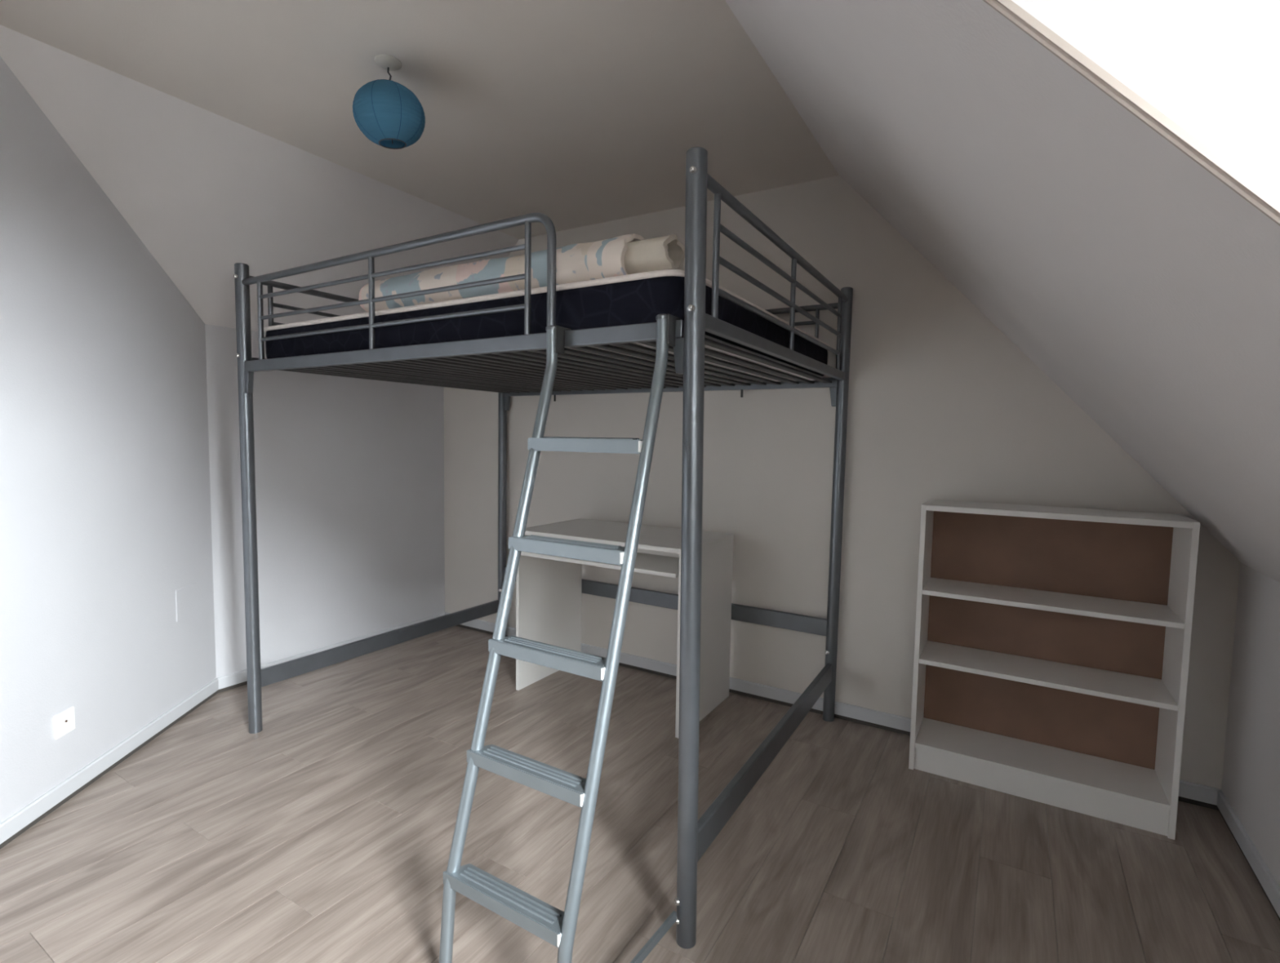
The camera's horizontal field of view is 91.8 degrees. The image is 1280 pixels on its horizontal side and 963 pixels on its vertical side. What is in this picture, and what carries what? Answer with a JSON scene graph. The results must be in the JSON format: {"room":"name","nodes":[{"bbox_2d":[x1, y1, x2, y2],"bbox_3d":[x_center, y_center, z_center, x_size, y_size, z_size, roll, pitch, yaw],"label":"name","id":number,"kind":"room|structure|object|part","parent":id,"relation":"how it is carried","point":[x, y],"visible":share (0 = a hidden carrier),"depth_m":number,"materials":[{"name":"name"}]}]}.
{"room":"attic bedroom","nodes":[
{"label":"attic bedroom","id":0,"kind":"room"},
{"bbox_2d":[0,56,216,823],"bbox_3d":[-2.038,-0.106,1.784,0.120,2.529,2.500,1,4,-6],"label":"wall","id":1,"kind":"structure","parent":0,"point":[105,514],"depth_m":2.26,"materials":[{"name":"white paint"}]},
{"bbox_2d":[53,706,75,739],"bbox_3d":[-2.022,0.848,2.180,0.011,0.084,0.084,1,4,-6],"label":"wall socket","id":2,"kind":"object","parent":1,"relation":"attached to","point":[64,722],"visible":1,"depth_m":2.17,"materials":[{"name":"white plastic"}]},
{"bbox_2d":[0,678,218,848],"bbox_3d":[-1.992,1.105,1.875,0.011,0.058,2.500,1,4,-6],"label":"baseboard","id":3,"kind":"structure","parent":1,"relation":"attached to","point":[26,815],"depth_m":2.32,"materials":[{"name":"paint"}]},
{"bbox_2d":[175,582,196,622],"bbox_3d":[-2.096,0.556,2.864,0.004,0.145,0.150,1,4,-6],"label":"access panel","id":4,"kind":"object","parent":1,"relation":"attached to","point":[185,597],"visible":1,"depth_m":2.86,"materials":[{"name":"white paint"}]},
{"bbox_2d":[0,25,519,333],"bbox_3d":[-1.695,-1.147,3.038,0.777,0.782,2.361,3,5,31],"label":"wall","id":5,"kind":"structure","parent":0,"point":[206,193],"depth_m":2.66,"materials":[{"name":"white paint"}]},
{"bbox_2d":[204,324,444,678],"bbox_3d":[-1.786,0.114,3.702,0.120,1.832,1.449,3,5,32],"label":"wall","id":6,"kind":"structure","parent":0,"point":[349,472],"depth_m":3.55,"materials":[{"name":"white paint"}]},
{"bbox_2d":[217,680,247,693],"bbox_3d":[-1.748,1.018,3.732,0.002,0.025,1.449,3,5,32],"label":"trim","id":7,"kind":"structure","parent":6,"relation":"attached to","point":[238,685],"depth_m":3.18,"materials":[{"name":"grey"}]},
{"bbox_2d":[217,612,444,689],"bbox_3d":[-1.744,0.981,3.728,0.011,0.058,1.449,3,5,32],"label":"baseboard","id":8,"kind":"structure","parent":6,"relation":"attached to","point":[229,680],"depth_m":3.47,"materials":[{"name":"paint"}]},
{"bbox_2d":[0,0,839,239],"bbox_3d":[-1.099,-1.390,1.371,1.936,0.120,4.568,3,5,31],"label":"ceiling","id":9,"kind":"structure","parent":0,"point":[576,113],"depth_m":2.14,"materials":[{"name":"paint"}]},
{"bbox_2d":[352,53,425,149],"bbox_3d":[-0.818,-1.238,2.025,0.221,0.265,0.221,3,5,31],"label":"pendant lamp","id":10,"kind":"object","parent":9,"relation":"hanging from","point":[387,113],"visible":1,"depth_m":1.96,"materials":[{"name":"blue paper"}]},
{"bbox_3d":[-0.821,-1.290,2.021,0.015,0.125,0.023,-3,6,-44],"label":"cord","id":11,"kind":"part","parent":10,"relation":"part of","materials":[{"name":"grey plastic"}]},
{"bbox_2d":[0,626,1279,962],"bbox_3d":[-0.840,1.276,1.431,4.791,0.140,4.868,3,5,31],"label":"floor","id":12,"kind":"structure","parent":0,"point":[324,833],"depth_m":1.98,"materials":[{"name":"brown wood"}]},
{"bbox_2d":[233,146,853,949],"bbox_3d":[-0.380,0.114,2.758,2.182,2.011,1.594,3,5,31],"label":"bed","id":13,"kind":"object","parent":12,"relation":"on","point":[469,364],"visible":0.94,"depth_m":2.21,"materials":[{"name":"grey paint"}]},
{"bbox_3d":[-1.676,0.099,2.655,0.052,2.011,0.075,-1,4,-21],"label":"post","id":14,"kind":"part","parent":13,"relation":"part of","materials":[{"name":"grey metal"}]},
{"bbox_3d":[-0.767,-0.429,2.065,2.048,0.044,0.026,3,5,31],"label":"rail","id":15,"kind":"part","parent":13,"relation":"part of","materials":[{"name":"grey metal"}]},
{"bbox_3d":[-0.878,0.022,3.952,0.052,2.010,0.058,3,5,31],"label":"post","id":16,"kind":"part","parent":13,"relation":"part of","materials":[{"name":"grey metal"}]},
{"bbox_2d":[263,269,829,385],"bbox_3d":[-0.363,-0.554,2.711,2.008,0.161,1.488,3,5,31],"label":"mattress","id":17,"kind":"object","parent":13,"relation":"on","point":[636,298],"visible":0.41,"depth_m":1.93,"materials":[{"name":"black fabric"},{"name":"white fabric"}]},
{"bbox_2d":[358,234,684,312],"bbox_3d":[-0.446,-0.669,2.065,1.306,0.154,0.206,3,5,31],"label":"duvet","id":18,"kind":"object","parent":17,"relation":"on","point":[629,254],"visible":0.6,"depth_m":1.87,"materials":[{"name":"beige fabric"}]},
{"bbox_3d":[0.031,-0.507,3.374,2.058,0.044,0.026,3,5,31],"label":"rail","id":19,"kind":"part","parent":13,"relation":"part of","materials":[{"name":"grey metal"}]},
{"bbox_3d":[0.129,0.205,1.563,0.070,2.010,0.056,3,5,31],"label":"post","id":20,"kind":"part","parent":13,"relation":"part of","materials":[{"name":"grey metal"}]},
{"bbox_3d":[0.533,-0.439,2.176,0.026,0.036,1.495,3,5,31],"label":"rail","id":21,"kind":"part","parent":13,"relation":"part of","materials":[{"name":"grey metal"}]},
{"bbox_3d":[0.915,0.127,2.873,0.058,2.010,0.058,3,5,31],"label":"post","id":22,"kind":"part","parent":13,"relation":"part of","materials":[{"name":"grey metal"}]},
{"bbox_2d":[439,314,681,962],"bbox_3d":[-0.174,0.402,1.503,0.426,1.619,0.462,3,5,31],"label":"ladder","id":23,"kind":"object","parent":12,"relation":"on","point":[557,927],"visible":0.99,"depth_m":1.47,"materials":[{"name":"metal"}]},
{"bbox_2d":[515,518,733,737],"bbox_3d":[-0.087,0.674,3.179,0.966,0.842,0.551,3,5,31],"label":"desk","id":24,"kind":"object","parent":12,"relation":"on","point":[548,588],"visible":0.6,"depth_m":3.13,"materials":[{"name":"white wood"}]},
{"bbox_3d":[-0.491,0.662,3.423,0.018,0.820,0.543,3,5,31],"label":"panel","id":25,"kind":"part","parent":24,"relation":"part of","materials":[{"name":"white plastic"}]},
{"bbox_2d":[520,551,679,577],"bbox_3d":[-0.139,0.380,3.071,0.892,0.018,0.338,3,5,31],"label":"shelf","id":26,"kind":"object","parent":24,"relation":"attached to","point":[646,563],"depth_m":2.93,"materials":[{"name":"white wood"}]},
{"bbox_3d":[0.050,0.373,3.384,0.920,0.220,0.016,3,5,31],"label":"panel","id":27,"kind":"part","parent":24,"relation":"part of","materials":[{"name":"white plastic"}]},
{"bbox_3d":[0.314,0.709,2.938,0.025,0.820,0.545,3,5,31],"label":"panel","id":28,"kind":"part","parent":24,"relation":"part of","materials":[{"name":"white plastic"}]},
{"bbox_2d":[908,499,1199,839],"bbox_3d":[1.525,0.640,2.381,0.829,1.075,0.289,3,5,31],"label":"bookcase","id":29,"kind":"object","parent":12,"relation":"on","point":[1052,644],"visible":1,"depth_m":2.40,"materials":[{"name":"white wood"}]},
{"bbox_3d":[1.178,0.620,2.590,0.018,1.075,0.289,3,5,31],"label":"panel","id":30,"kind":"part","parent":29,"relation":"part of","materials":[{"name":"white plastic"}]},
{"bbox_3d":[1.516,1.074,2.407,0.793,0.018,0.271,3,5,31],"label":"shelf","id":31,"kind":"part","parent":29,"relation":"part of","materials":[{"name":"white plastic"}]},
{"bbox_3d":[1.594,0.634,2.495,0.793,1.033,0.004,3,5,31],"label":"panel","id":32,"kind":"part","parent":29,"relation":"part of","materials":[{"name":"brown wood"}]},
{"bbox_3d":[1.521,0.729,2.382,0.792,0.018,0.273,3,5,31],"label":"shelf","id":33,"kind":"part","parent":29,"relation":"part of","materials":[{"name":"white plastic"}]},
{"bbox_3d":[1.526,0.451,2.362,0.792,0.018,0.273,3,5,31],"label":"shelf","id":34,"kind":"part","parent":29,"relation":"part of","materials":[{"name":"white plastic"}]},
{"bbox_3d":[1.534,0.116,2.345,0.793,0.021,0.288,3,5,31],"label":"panel","id":35,"kind":"part","parent":29,"relation":"part of","materials":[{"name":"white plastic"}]},
{"bbox_3d":[1.872,0.660,2.172,0.018,1.075,0.289,3,5,31],"label":"panel","id":36,"kind":"part","parent":29,"relation":"part of","materials":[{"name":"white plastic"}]},
{"bbox_2d":[443,175,1240,789],"bbox_3d":[0.422,-0.169,3.266,4.066,2.529,0.120,3,5,31],"label":"wall","id":37,"kind":"structure","parent":0,"point":[943,405],"depth_m":2.90,"materials":[{"name":"white paint"}]},
{"bbox_2d":[444,612,1221,810],"bbox_3d":[0.368,1.045,3.295,4.066,0.059,0.011,3,5,31],"label":"baseboard","id":38,"kind":"structure","parent":37,"relation":"attached to","point":[1189,790],"depth_m":3.07,"materials":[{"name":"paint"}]},
{"bbox_2d":[724,0,1279,582],"bbox_3d":[0.375,-0.477,0.533,1.541,1.695,4.568,3,5,31],"label":"sloped ceiling","id":39,"kind":"structure","parent":0,"point":[1141,284],"depth_m":0.90,"materials":[{"name":"white paint"}]},
{"bbox_2d":[982,0,1279,226],"bbox_3d":[0.057,-0.290,-0.087,1.230,1.366,1.484,3,5,31],"label":"window frame","id":40,"kind":"structure","parent":39,"relation":"attached to","point":[1242,184],"depth_m":0.54,"materials":[{"name":"paint"}]},
{"bbox_2d":[1221,562,1279,887],"bbox_3d":[0.988,0.861,0.242,0.120,0.914,4.568,3,5,31],"label":"wall","id":41,"kind":"structure","parent":0,"point":[1251,777],"depth_m":1.99,"materials":[{"name":"white paint"}]},
{"bbox_2d":[1217,790,1279,919],"bbox_3d":[0.925,1.264,0.304,0.011,0.058,4.568,3,5,31],"label":"baseboard","id":42,"kind":"structure","parent":41,"relation":"attached to","point":[1257,864],"depth_m":1.93,"materials":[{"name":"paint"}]}
]}

